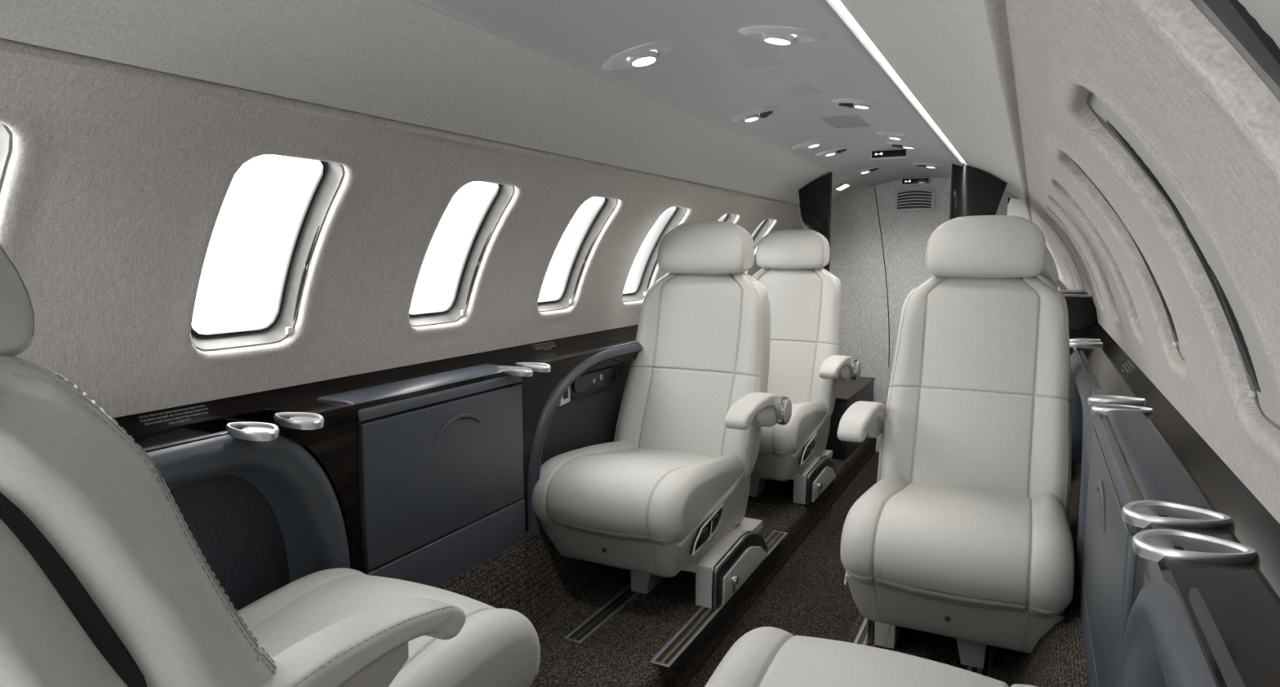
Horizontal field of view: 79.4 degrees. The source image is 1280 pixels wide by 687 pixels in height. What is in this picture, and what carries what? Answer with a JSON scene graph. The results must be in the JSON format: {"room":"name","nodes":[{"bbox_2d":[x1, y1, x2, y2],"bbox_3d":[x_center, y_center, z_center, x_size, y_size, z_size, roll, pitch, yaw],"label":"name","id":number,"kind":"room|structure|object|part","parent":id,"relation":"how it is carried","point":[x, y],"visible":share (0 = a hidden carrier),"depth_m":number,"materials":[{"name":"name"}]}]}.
{"room":"aircraft cabin","nodes":[
{"label":"aircraft cabin","id":0,"kind":"room"},
{"bbox_2d":[0,38,803,417],"bbox_3d":[-0.345,-0.199,1.761,0.267,0.488,6.015,3,7,27],"label":"wall","id":1,"kind":"structure","parent":0,"point":[118,177],"depth_m":1.23,"materials":[{"name":"fabric"}]},
{"bbox_2d":[0,122,12,191],"bbox_3d":[-0.896,-0.142,0.889,0.278,0.425,0.312,3,7,27],"label":"window","id":2,"kind":"structure","parent":1,"relation":"in","point":[6,135],"depth_m":0.92,"materials":[{"name":"white glass"}]},
{"bbox_2d":[178,409,282,433],"bbox_3d":[0.187,0.119,1.525,1.693,1.590,6.015,3,7,27],"label":"trim","id":3,"kind":"structure","parent":1,"relation":"attached to","point":[215,426],"depth_m":1.48,"materials":[{"name":"black wood"}]},
{"bbox_2d":[191,160,344,351],"bbox_3d":[-0.672,-0.193,1.327,0.278,0.425,0.312,3,7,27],"label":"window","id":4,"kind":"structure","parent":1,"relation":"in","point":[328,182],"depth_m":1.40,"materials":[{"name":"white plastic"}]},
{"bbox_2d":[111,324,638,453],"bbox_3d":[-0.644,0.137,1.298,0.226,0.088,4.835,3,7,27],"label":"ledge","id":5,"kind":"object","parent":1,"relation":"attached to","point":[304,420],"visible":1,"depth_m":1.45,"materials":[{"name":"black wood"}]},
{"bbox_2d":[0,0,863,204],"bbox_3d":[-0.232,-0.464,1.446,0.221,0.138,5.615,3,7,27],"label":"ceiling panel","id":6,"kind":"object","parent":1,"relation":"attached to","point":[409,61],"depth_m":1.20,"materials":[{"name":"plastic"}]},
{"bbox_2d":[408,183,514,326],"bbox_3d":[-0.447,-0.244,1.765,0.278,0.425,0.312,3,7,27],"label":"window","id":7,"kind":"structure","parent":1,"relation":"in","point":[498,197],"depth_m":1.85,"materials":[{"name":"white plastic"}]},
{"bbox_2d":[537,196,617,311],"bbox_3d":[-0.222,-0.295,2.203,0.278,0.425,0.312,3,7,27],"label":"window","id":8,"kind":"structure","parent":1,"relation":"in","point":[600,209],"depth_m":2.29,"materials":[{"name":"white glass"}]},
{"bbox_2d":[622,206,686,302],"bbox_3d":[0.003,-0.346,2.641,0.278,0.425,0.312,3,7,27],"label":"window","id":9,"kind":"structure","parent":1,"relation":"in","point":[646,262],"depth_m":2.74,"materials":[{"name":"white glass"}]},
{"bbox_2d":[717,213,736,222],"bbox_3d":[0.227,-0.397,3.079,0.278,0.425,0.312,3,7,27],"label":"window","id":10,"kind":"structure","parent":1,"relation":"in","point":[727,217],"depth_m":3.11,"materials":[{"name":"white plastic"}]},
{"bbox_2d":[751,218,773,248],"bbox_3d":[0.452,-0.448,3.517,0.278,0.425,0.312,3,7,27],"label":"window","id":11,"kind":"structure","parent":1,"relation":"in","point":[761,229],"depth_m":3.56,"materials":[{"name":"white plastic"}]},
{"bbox_2d":[798,172,832,271],"bbox_3d":[0.740,-0.281,3.296,0.142,0.875,0.030,3,7,27],"label":"partition","id":12,"kind":"object","parent":1,"relation":"attached to","point":[815,197],"visible":0.52,"depth_m":3.25,"materials":[{"name":"black plastic"}]},
{"bbox_2d":[831,182,852,191],"bbox_3d":[0.958,-0.741,3.648,0.070,0.036,0.120,3,7,27],"label":"soffit light","id":13,"kind":"object","parent":1,"relation":"attached to","point":[846,184],"visible":1,"depth_m":3.63,"materials":[{"name":"grey plastic"}]},
{"bbox_2d":[412,0,964,187],"bbox_3d":[0.096,-0.501,1.274,0.500,0.053,5.615,3,7,27],"label":"ceiling","id":14,"kind":"structure","parent":0,"point":[692,78],"depth_m":1.49,"materials":[{"name":"painted plastic"}]},
{"bbox_2d":[601,40,677,71],"bbox_3d":[-0.002,-0.525,1.409,0.153,0.038,0.086,4,8,29],"label":"recessed light","id":15,"kind":"object","parent":14,"relation":"in","point":[646,54],"visible":1,"depth_m":1.39,"materials":[{"name":"grey"}]},
{"bbox_2d":[699,36,783,69],"bbox_3d":[0.197,-0.549,1.462,0.105,0.002,0.220,3,8,27],"label":"ceiling hatch","id":16,"kind":"object","parent":14,"relation":"attached to","point":[744,52],"visible":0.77,"depth_m":1.45,"materials":[{"name":"plastic"}]},
{"bbox_2d":[732,106,780,122],"bbox_3d":[0.300,-0.593,1.997,0.130,0.035,0.072,4,8,29],"label":"recessed light","id":17,"kind":"object","parent":14,"relation":"in","point":[763,113],"visible":1,"depth_m":1.98,"materials":[{"name":"grey"}]},
{"bbox_2d":[737,25,826,44],"bbox_3d":[0.236,-0.517,1.287,0.154,0.032,0.086,4,8,29],"label":"recessed light","id":18,"kind":"object","parent":14,"relation":"in","point":[773,34],"visible":1,"depth_m":1.27,"materials":[{"name":"grey"}]},
{"bbox_2d":[761,77,822,96],"bbox_3d":[0.347,-0.583,1.754,0.105,0.002,0.180,3,8,27],"label":"ceiling hatch","id":19,"kind":"object","parent":14,"relation":"attached to","point":[794,86],"visible":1,"depth_m":1.75,"materials":[{"name":"plastic"}]},
{"bbox_2d":[791,137,831,149],"bbox_3d":[0.556,-0.652,2.509,0.130,0.034,0.072,4,8,29],"label":"recessed light","id":20,"kind":"object","parent":14,"relation":"in","point":[816,142],"visible":0.99,"depth_m":2.49,"materials":[{"name":"grey"}]},
{"bbox_2d":[815,146,852,156],"bbox_3d":[0.683,-0.679,2.723,0.130,0.034,0.072,4,8,29],"label":"recessed light","id":21,"kind":"object","parent":14,"relation":"in","point":[831,152],"visible":1,"depth_m":2.70,"materials":[{"name":"grey plastic"}]},
{"bbox_2d":[820,115,871,128],"bbox_3d":[0.594,-0.637,2.220,0.110,0.003,0.200,4,8,27],"label":"ceiling hatch","id":22,"kind":"object","parent":14,"relation":"attached to","point":[842,122],"visible":0.97,"depth_m":2.21,"materials":[{"name":"grey plastic"}]},
{"bbox_2d":[831,98,885,108],"bbox_3d":[0.531,-0.586,1.880,0.131,0.030,0.072,4,8,29],"label":"recessed light","id":23,"kind":"object","parent":14,"relation":"in","point":[849,103],"visible":1,"depth_m":1.86,"materials":[{"name":"grey"}]},
{"bbox_2d":[852,165,883,173],"bbox_3d":[0.977,-0.747,3.310,0.130,0.034,0.072,4,8,29],"label":"recessed light","id":24,"kind":"object","parent":14,"relation":"in","point":[867,170],"visible":0.99,"depth_m":3.29,"materials":[{"name":"grey"}]},
{"bbox_2d":[870,149,908,160],"bbox_3d":[0.910,-0.691,2.819,0.132,0.035,0.020,3,7,27],"label":"display sign","id":25,"kind":"object","parent":14,"relation":"attached to","point":[893,153],"visible":0.98,"depth_m":2.81,"materials":[{"name":"grey plastic"}]},
{"bbox_2d":[875,132,919,139],"bbox_3d":[0.797,-0.645,2.386,0.131,0.028,0.072,4,8,29],"label":"recessed light","id":26,"kind":"object","parent":14,"relation":"in","point":[894,135],"visible":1,"depth_m":2.37,"materials":[{"name":"grey plastic"}]},
{"bbox_2d":[834,0,964,163],"bbox_3d":[0.149,-0.446,0.824,0.005,0.006,4.815,3,7,27],"label":"recessed light","id":27,"kind":"object","parent":14,"relation":"in","point":[838,2],"visible":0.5,"depth_m":1.41,"materials":[{"name":"white"}]},
{"bbox_2d":[885,142,925,148],"bbox_3d":[0.897,-0.671,2.603,0.131,0.029,0.072,4,8,29],"label":"recessed light","id":28,"kind":"object","parent":14,"relation":"in","point":[899,144],"visible":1,"depth_m":2.58,"materials":[{"name":"grey"}]},
{"bbox_2d":[912,162,945,168],"bbox_3d":[1.197,-0.741,3.198,0.131,0.028,0.072,4,8,29],"label":"recessed light","id":29,"kind":"object","parent":14,"relation":"in","point":[918,164],"visible":0.98,"depth_m":3.18,"materials":[{"name":"grey"}]},
{"bbox_2d":[949,164,1007,220],"bbox_3d":[1.304,-0.257,3.010,0.199,0.893,0.030,3,7,27],"label":"partition","id":30,"kind":"object","parent":14,"relation":"attached to","point":[974,191],"visible":0.41,"depth_m":2.97,"materials":[{"name":"black plastic"}]},
{"bbox_2d":[438,437,1088,686],"bbox_3d":[0.206,0.617,1.621,1.440,0.420,6.100,3,7,27],"label":"floor","id":31,"kind":"structure","parent":0,"point":[799,589],"depth_m":1.93,"materials":[{"name":"carpet"}]},
{"bbox_2d":[141,431,351,610],"bbox_3d":[-0.882,0.440,0.834,0.099,0.513,1.387,3,7,27],"label":"panel","id":32,"kind":"object","parent":31,"relation":"on","point":[264,517],"visible":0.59,"depth_m":1.30,"materials":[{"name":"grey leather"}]},
{"bbox_3d":[-0.917,0.477,0.856,0.020,0.434,1.221,3,7,27],"label":"recess panel","id":33,"kind":"part","parent":32,"relation":"part of","materials":[{"name":"leather"}]},
{"bbox_2d":[0,243,540,686],"bbox_3d":[-0.465,0.303,0.942,0.539,0.956,0.786,3,7,27],"label":"seat","id":34,"kind":"object","parent":31,"relation":"on","point":[104,581],"visible":1,"depth_m":0.62,"materials":[{"name":"grey leather"}]},
{"bbox_3d":[-0.548,0.282,0.788,0.450,0.592,0.350,3,7,27],"label":"backrest","id":35,"kind":"part","parent":34,"relation":"part of","materials":[{"name":"beige leather"}]},
{"bbox_2d":[236,568,540,686],"bbox_3d":[-0.453,0.492,1.085,0.431,0.172,0.548,3,7,27],"label":"seat cushion","id":36,"kind":"object","parent":34,"relation":"on","point":[494,647],"depth_m":1.15,"materials":[{"name":"beige leather"}]},
{"bbox_2d":[302,432,361,572],"bbox_3d":[-0.590,0.383,1.358,0.024,0.505,0.231,3,7,27],"label":"wall panel","id":37,"kind":"object","parent":31,"relation":"on","point":[337,457],"visible":0.27,"depth_m":1.42,"materials":[{"name":"brown wood"}]},
{"bbox_2d":[316,364,525,587],"bbox_3d":[-0.449,0.306,1.700,0.121,0.458,0.510,3,7,27],"label":"storage cabinet","id":38,"kind":"object","parent":31,"relation":"on","point":[441,486],"visible":0.88,"depth_m":1.63,"materials":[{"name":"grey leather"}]},
{"bbox_3d":[-0.407,0.266,1.674,0.016,0.285,0.504,3,7,27],"label":"door","id":39,"kind":"part","parent":38,"relation":"part of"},
{"bbox_3d":[-0.395,0.177,1.669,0.012,0.048,0.156,3,7,27],"label":"handle","id":40,"kind":"part","parent":38,"relation":"part of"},
{"bbox_2d":[522,379,559,532],"bbox_3d":[-0.211,0.297,2.096,0.024,0.505,0.401,3,7,27],"label":"post","id":41,"kind":"object","parent":31,"relation":"on","point":[535,397],"visible":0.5,"depth_m":1.94,"materials":[{"name":"black wood"}]},
{"bbox_2d":[527,341,643,537],"bbox_3d":[0.008,0.238,2.567,0.099,0.513,1.400,3,7,27],"label":"panel","id":42,"kind":"object","parent":31,"relation":"on","point":[588,420],"visible":0.3,"depth_m":2.22,"materials":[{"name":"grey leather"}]},
{"bbox_2d":[557,386,569,406],"bbox_3d":[-0.213,0.131,2.153,0.020,0.082,0.052,3,7,27],"label":"switch","id":43,"kind":"object","parent":42,"relation":"attached to","point":[565,399],"visible":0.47,"depth_m":2.15,"materials":[{"name":"grey metal"}]},
{"bbox_3d":[-0.028,0.257,2.588,0.020,0.470,1.310,3,7,27],"label":"recess panel","id":44,"kind":"part","parent":42,"relation":"part of","materials":[{"name":"leather"}]},
{"bbox_2d":[569,364,617,398],"bbox_3d":[-0.139,0.107,2.304,0.022,0.080,0.290,3,7,27],"label":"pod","id":45,"kind":"object","parent":42,"relation":"attached to","point":[593,381],"visible":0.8,"depth_m":2.29,"materials":[{"name":"black plastic"}]},
{"bbox_2d":[563,583,639,644],"bbox_3d":[0.018,0.647,2.123,0.048,0.003,0.776,3,7,27],"label":"track","id":46,"kind":"object","parent":31,"relation":"on","point":[581,633],"visible":0.47,"depth_m":1.90,"materials":[{"name":"grey metal"}]},
{"bbox_3d":[0.018,0.647,2.123,0.010,0.002,0.760,3,7,27],"label":"rail","id":47,"kind":"part","parent":46,"relation":"part of","materials":[{"name":"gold metal"}]},
{"bbox_2d":[531,221,791,609],"bbox_3d":[0.103,0.144,2.163,0.534,0.989,0.798,3,7,27],"label":"seat","id":48,"kind":"object","parent":31,"relation":"on","point":[668,496],"visible":0.98,"depth_m":2.22,"materials":[{"name":"grey leather"}]},
{"bbox_2d":[531,440,744,546],"bbox_3d":[0.009,0.374,2.096,0.431,0.172,0.548,3,7,27],"label":"seat cushion","id":49,"kind":"object","parent":48,"relation":"on","point":[617,492],"depth_m":1.91,"materials":[{"name":"beige leather"}]},
{"bbox_3d":[0.030,0.600,2.066,0.080,0.106,0.100,3,7,27],"label":"leg","id":50,"kind":"part","parent":48,"relation":"part of","materials":[{"name":"grey plastic"}]},
{"bbox_3d":[0.168,0.084,2.377,0.450,0.614,0.294,3,7,27],"label":"backrest","id":51,"kind":"part","parent":48,"relation":"part of","materials":[{"name":"beige leather"}]},
{"bbox_2d":[699,527,708,543],"bbox_3d":[0.159,0.477,1.920,0.006,0.028,0.045,3,7,27],"label":"switch","id":52,"kind":"object","parent":48,"relation":"attached to","point":[704,531],"depth_m":1.91,"materials":[{"name":"black"}]},
{"bbox_3d":[0.170,0.468,1.955,0.011,0.066,0.202,3,7,27],"label":"control panel","id":53,"kind":"part","parent":48,"relation":"part of","materials":[{"name":"black"}]},
{"bbox_3d":[0.173,0.468,1.952,0.006,0.072,0.205,3,7,27],"label":"panel frame","id":54,"kind":"part","parent":48,"relation":"part of","materials":[{"name":"silver metal"}]},
{"bbox_3d":[0.179,0.472,1.951,0.004,0.047,0.018,3,7,27],"label":"lever","id":55,"kind":"part","parent":48,"relation":"part of","materials":[{"name":"silver metal"}]},
{"bbox_2d":[711,513,719,528],"bbox_3d":[0.193,0.457,1.985,0.006,0.027,0.045,3,7,27],"label":"switch","id":56,"kind":"object","parent":48,"relation":"attached to","point":[715,517],"depth_m":1.98,"materials":[{"name":"black plastic"}]},
{"bbox_3d":[0.244,0.614,1.995,0.016,0.065,0.023,3,7,27],"label":"release knob","id":57,"kind":"part","parent":48,"relation":"part of","materials":[{"name":"silver metal"}]},
{"bbox_3d":[0.281,0.586,2.119,0.022,0.122,0.425,3,7,27],"label":"rail","id":58,"kind":"part","parent":48,"relation":"part of","materials":[{"name":"grey plastic"}]},
{"bbox_3d":[0.292,0.605,2.114,0.007,0.083,0.354,3,7,27],"label":"panel","id":59,"kind":"part","parent":48,"relation":"part of","materials":[{"name":"grey plastic"}]},
{"bbox_2d":[649,530,787,667],"bbox_3d":[0.247,0.652,2.079,0.048,0.003,0.906,3,7,27],"label":"track","id":60,"kind":"object","parent":31,"relation":"on","point":[678,643],"visible":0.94,"depth_m":1.83,"materials":[{"name":"grey metal"}]},
{"bbox_2d":[748,229,861,505],"bbox_3d":[0.532,0.051,2.960,0.534,0.989,0.798,3,7,27],"label":"seat","id":61,"kind":"object","parent":31,"relation":"on","point":[806,366],"visible":0.58,"depth_m":3.09,"materials":[{"name":"grey leather"}]},
{"bbox_3d":[0.439,0.506,2.873,0.080,0.106,0.100,3,7,27],"label":"leg","id":62,"kind":"part","parent":61,"relation":"part of","materials":[{"name":"grey plastic"}]},
{"bbox_2d":[758,400,826,457],"bbox_3d":[0.438,0.281,2.894,0.431,0.172,0.548,3,7,27],"label":"seat cushion","id":63,"kind":"object","parent":61,"relation":"on","point":[806,428],"depth_m":2.65,"materials":[{"name":"beige leather"}]},
{"bbox_3d":[0.597,-0.009,3.174,0.450,0.614,0.294,3,7,27],"label":"backrest","id":64,"kind":"part","parent":61,"relation":"part of","materials":[{"name":"beige leather"}]},
{"bbox_2d":[804,447,809,457],"bbox_3d":[0.589,0.384,2.717,0.006,0.028,0.045,3,7,27],"label":"switch","id":65,"kind":"object","parent":61,"relation":"attached to","point":[806,449],"depth_m":2.71,"materials":[{"name":"black"}]},
{"bbox_3d":[0.599,0.375,2.752,0.011,0.066,0.202,3,7,27],"label":"control panel","id":66,"kind":"part","parent":61,"relation":"part of","materials":[{"name":"black plastic"}]},
{"bbox_3d":[0.602,0.375,2.749,0.006,0.072,0.205,3,7,27],"label":"panel frame","id":67,"kind":"part","parent":61,"relation":"part of","materials":[{"name":"silver metal"}]},
{"bbox_2d":[810,440,814,448],"bbox_3d":[0.623,0.364,2.782,0.006,0.027,0.045,3,7,27],"label":"switch","id":68,"kind":"object","parent":61,"relation":"attached to","point":[812,442],"depth_m":2.77,"materials":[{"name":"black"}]},
{"bbox_3d":[0.653,0.519,2.803,0.016,0.065,0.023,3,7,27],"label":"release knob","id":69,"kind":"part","parent":61,"relation":"part of","materials":[{"name":"silver metal"}]},
{"bbox_3d":[0.690,0.492,2.926,0.022,0.122,0.425,3,7,27],"label":"rail","id":70,"kind":"part","parent":61,"relation":"part of","materials":[{"name":"grey"}]},
{"bbox_3d":[0.701,0.511,2.922,0.007,0.083,0.354,3,7,27],"label":"panel","id":71,"kind":"part","parent":61,"relation":"part of","materials":[{"name":"grey plastic"}]},
{"bbox_2d":[825,377,875,460],"bbox_3d":[0.909,0.391,3.681,0.290,0.392,0.630,3,7,27],"label":"console","id":72,"kind":"object","parent":31,"relation":"on","point":[849,392],"visible":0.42,"depth_m":3.39,"materials":[{"name":"black wood"}]},
{"bbox_2d":[853,618,875,647],"bbox_3d":[0.550,0.680,1.836,0.048,0.003,1.066,3,7,27],"label":"track","id":73,"kind":"object","parent":31,"relation":"on","point":[862,634],"visible":0.06,"depth_m":1.80,"materials":[{"name":"grey metal"}]},
{"bbox_3d":[0.550,0.680,1.836,0.010,0.002,1.050,3,7,27],"label":"rail","id":74,"kind":"part","parent":73,"relation":"part of","materials":[{"name":"gold metal"}]},
{"bbox_2d":[704,626,1038,686],"bbox_3d":[0.053,0.584,0.584,0.534,0.480,1.254,3,7,27],"label":"seat","id":75,"kind":"object","parent":31,"relation":"on","point":[763,656],"visible":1,"depth_m":1.00,"materials":[{"name":"grey leather"}]},
{"bbox_2d":[837,215,1074,669],"bbox_3d":[0.739,0.182,1.841,0.534,0.989,0.798,3,7,27],"label":"seat","id":76,"kind":"object","parent":31,"relation":"on","point":[962,533],"visible":0.99,"depth_m":1.92,"materials":[{"name":"grey leather"}]},
{"bbox_3d":[0.498,0.487,1.788,0.006,0.072,0.205,3,7,27],"label":"panel frame","id":77,"kind":"part","parent":76,"relation":"part of","materials":[{"name":"silver metal"}]},
{"bbox_3d":[0.625,0.606,1.945,0.022,0.122,0.425,3,7,27],"label":"rail","id":78,"kind":"part","parent":76,"relation":"part of","materials":[{"name":"grey metal"}]},
{"bbox_2d":[840,473,1074,617],"bbox_3d":[0.720,0.416,1.737,0.431,0.172,0.548,3,7,27],"label":"seat cushion","id":79,"kind":"object","parent":76,"relation":"on","point":[983,545],"depth_m":1.55,"materials":[{"name":"beige leather"}]},
{"bbox_3d":[0.729,0.641,1.712,0.080,0.106,0.100,3,7,27],"label":"leg","id":80,"kind":"part","parent":76,"relation":"part of","materials":[{"name":"grey plastic"}]},
{"bbox_3d":[0.879,0.126,2.017,0.450,0.614,0.294,3,7,27],"label":"backrest","id":81,"kind":"part","parent":76,"relation":"part of","materials":[{"name":"beige leather"}]},
{"bbox_2d":[967,644,995,678],"bbox_3d":[0.737,0.699,1.670,0.048,0.003,0.936,3,7,27],"label":"track","id":82,"kind":"object","parent":31,"relation":"on","point":[987,671],"visible":0.09,"depth_m":1.67,"materials":[{"name":"grey metal"}]},
{"bbox_3d":[0.737,0.700,1.670,0.010,0.002,0.920,3,7,27],"label":"rail","id":83,"kind":"part","parent":82,"relation":"part of","materials":[{"name":"gold metal"}]},
{"bbox_2d":[1035,273,1057,290],"bbox_3d":[1.152,0.088,2.646,0.534,0.989,0.798,3,7,27],"label":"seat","id":84,"kind":"object","parent":31,"relation":"on","point":[1048,282],"visible":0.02,"depth_m":2.77,"materials":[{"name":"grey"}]},
{"bbox_2d":[1062,293,1097,329],"bbox_3d":[1.603,0.232,3.066,0.327,0.850,0.285,3,7,27],"label":"base cabinet","id":85,"kind":"object","parent":31,"relation":"on","point":[1082,310],"visible":0.02,"depth_m":2.85,"materials":[{"name":"black wood"}]},
{"bbox_3d":[1.540,0.266,2.946,0.327,0.750,0.007,3,7,27],"label":"cabinet door","id":86,"kind":"part","parent":85,"relation":"part of","materials":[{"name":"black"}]},
{"bbox_2d":[1070,351,1101,598],"bbox_3d":[1.129,0.312,1.932,0.099,0.513,1.062,3,7,27],"label":"panel","id":87,"kind":"object","parent":31,"relation":"on","point":[1082,420],"visible":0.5,"depth_m":1.60,"materials":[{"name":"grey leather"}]},
{"bbox_2d":[1079,405,1207,686],"bbox_3d":[0.724,0.370,1.152,0.085,0.458,0.620,3,7,27],"label":"storage cabinet","id":88,"kind":"object","parent":31,"relation":"on","point":[1109,558],"visible":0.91,"depth_m":1.06,"materials":[{"name":"plastic"}]},
{"bbox_3d":[0.696,0.236,1.162,0.012,0.048,0.156,3,7,27],"label":"handle","id":89,"kind":"part","parent":88,"relation":"part of","materials":[{"name":"grey plastic"}]},
{"bbox_3d":[0.699,0.326,1.159,0.016,0.285,0.614,3,7,27],"label":"door","id":90,"kind":"part","parent":88,"relation":"part of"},
{"bbox_2d":[1133,515,1183,604],"bbox_3d":[0.515,0.450,0.780,0.024,0.505,0.236,3,7,27],"label":"panel","id":91,"kind":"object","parent":31,"relation":"on","point":[1140,580],"visible":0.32,"depth_m":0.84,"materials":[{"name":"grey plastic"}]},
{"bbox_2d":[1115,577,1245,686],"bbox_3d":[0.266,0.508,0.248,0.099,0.513,1.377,3,7,27],"label":"panel","id":92,"kind":"object","parent":31,"relation":"on","point":[1161,647],"visible":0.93,"depth_m":0.61,"materials":[{"name":"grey plastic"}]},
{"bbox_2d":[802,177,1017,452],"bbox_3d":[1.344,-0.128,3.782,1.240,1.398,0.060,3,7,27],"label":"wall","id":93,"kind":"structure","parent":0,"point":[856,254],"depth_m":3.87,"materials":[{"name":"fabric"}]},
{"bbox_2d":[874,186,889,367],"bbox_3d":[1.208,-0.329,3.857,0.104,0.900,0.005,3,7,24],"label":"trim","id":94,"kind":"structure","parent":93,"relation":"attached to","point":[874,187],"depth_m":3.85,"materials":[{"name":"black"}]},
{"bbox_2d":[893,186,934,212],"bbox_3d":[1.332,-0.700,3.745,0.184,0.121,0.010,3,7,27],"label":"air vent","id":95,"kind":"object","parent":93,"relation":"in","point":[909,198],"visible":1,"depth_m":3.74,"materials":[{"name":"grey plastic"}]},
{"bbox_2d":[901,177,930,185],"bbox_3d":[1.334,-0.785,3.735,0.132,0.034,0.016,3,7,27],"label":"display sign","id":96,"kind":"object","parent":93,"relation":"attached to","point":[923,180],"visible":1,"depth_m":3.73,"materials":[{"name":"grey plastic"}]},
{"bbox_2d":[1007,198,1088,293],"bbox_3d":[1.678,-0.389,3.168,0.322,0.420,0.012,3,7,27],"label":"window","id":97,"kind":"structure","parent":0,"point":[1060,268],"depth_m":3.16,"materials":[{"name":"white"}]},
{"bbox_2d":[982,0,1279,524],"bbox_3d":[0.719,-0.136,1.222,0.267,0.488,6.015,3,7,27],"label":"wall","id":98,"kind":"structure","parent":0,"point":[1203,115],"depth_m":0.73,"materials":[{"name":"fabric"}]},
{"bbox_2d":[839,0,1024,199],"bbox_3d":[0.425,-0.425,1.114,0.221,0.138,5.615,3,7,27],"label":"ceiling panel","id":99,"kind":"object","parent":98,"relation":"attached to","point":[942,51],"depth_m":1.20,"materials":[{"name":"plastic"}]},
{"bbox_2d":[1069,156,1185,361],"bbox_3d":[0.786,-0.171,1.141,0.278,0.425,0.312,3,7,27],"label":"window","id":100,"kind":"structure","parent":98,"relation":"in","point":[1176,344],"depth_m":1.23,"materials":[{"name":"grey plastic"}]},
{"bbox_2d":[1172,320,1184,358],"bbox_3d":[0.737,-0.133,1.159,0.173,0.322,0.190,3,7,27],"label":"shade","id":101,"kind":"object","parent":100,"relation":"attached to","point":[1176,344],"depth_m":1.21,"materials":[{"name":"grey plastic"}]},
{"bbox_2d":[1068,323,1279,686],"bbox_3d":[0.531,0.206,0.704,0.136,0.088,4.835,3,7,27],"label":"ledge","id":102,"kind":"object","parent":98,"relation":"attached to","point":[1230,553],"visible":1,"depth_m":0.76,"materials":[{"name":"black wood"}]},
{"bbox_2d":[1086,91,1279,431],"bbox_3d":[0.561,-0.120,0.703,0.278,0.425,0.312,3,7,27],"label":"window","id":103,"kind":"structure","parent":98,"relation":"in","point":[1260,377],"depth_m":0.77,"materials":[{"name":"grey plastic"}]},
{"bbox_2d":[1190,0,1279,102],"bbox_3d":[0.337,-0.069,0.264,0.278,0.425,0.312,3,7,27],"label":"window","id":104,"kind":"structure","parent":98,"relation":"in","point":[1251,27],"depth_m":0.36,"materials":[{"name":"black rubber"}]},
{"bbox_2d":[1237,0,1279,48],"bbox_3d":[0.287,-0.031,0.282,0.173,0.322,0.190,3,7,27],"label":"shade","id":105,"kind":"object","parent":104,"relation":"attached to","point":[1258,20],"depth_m":0.35,"materials":[{"name":"grey"}]}
]}

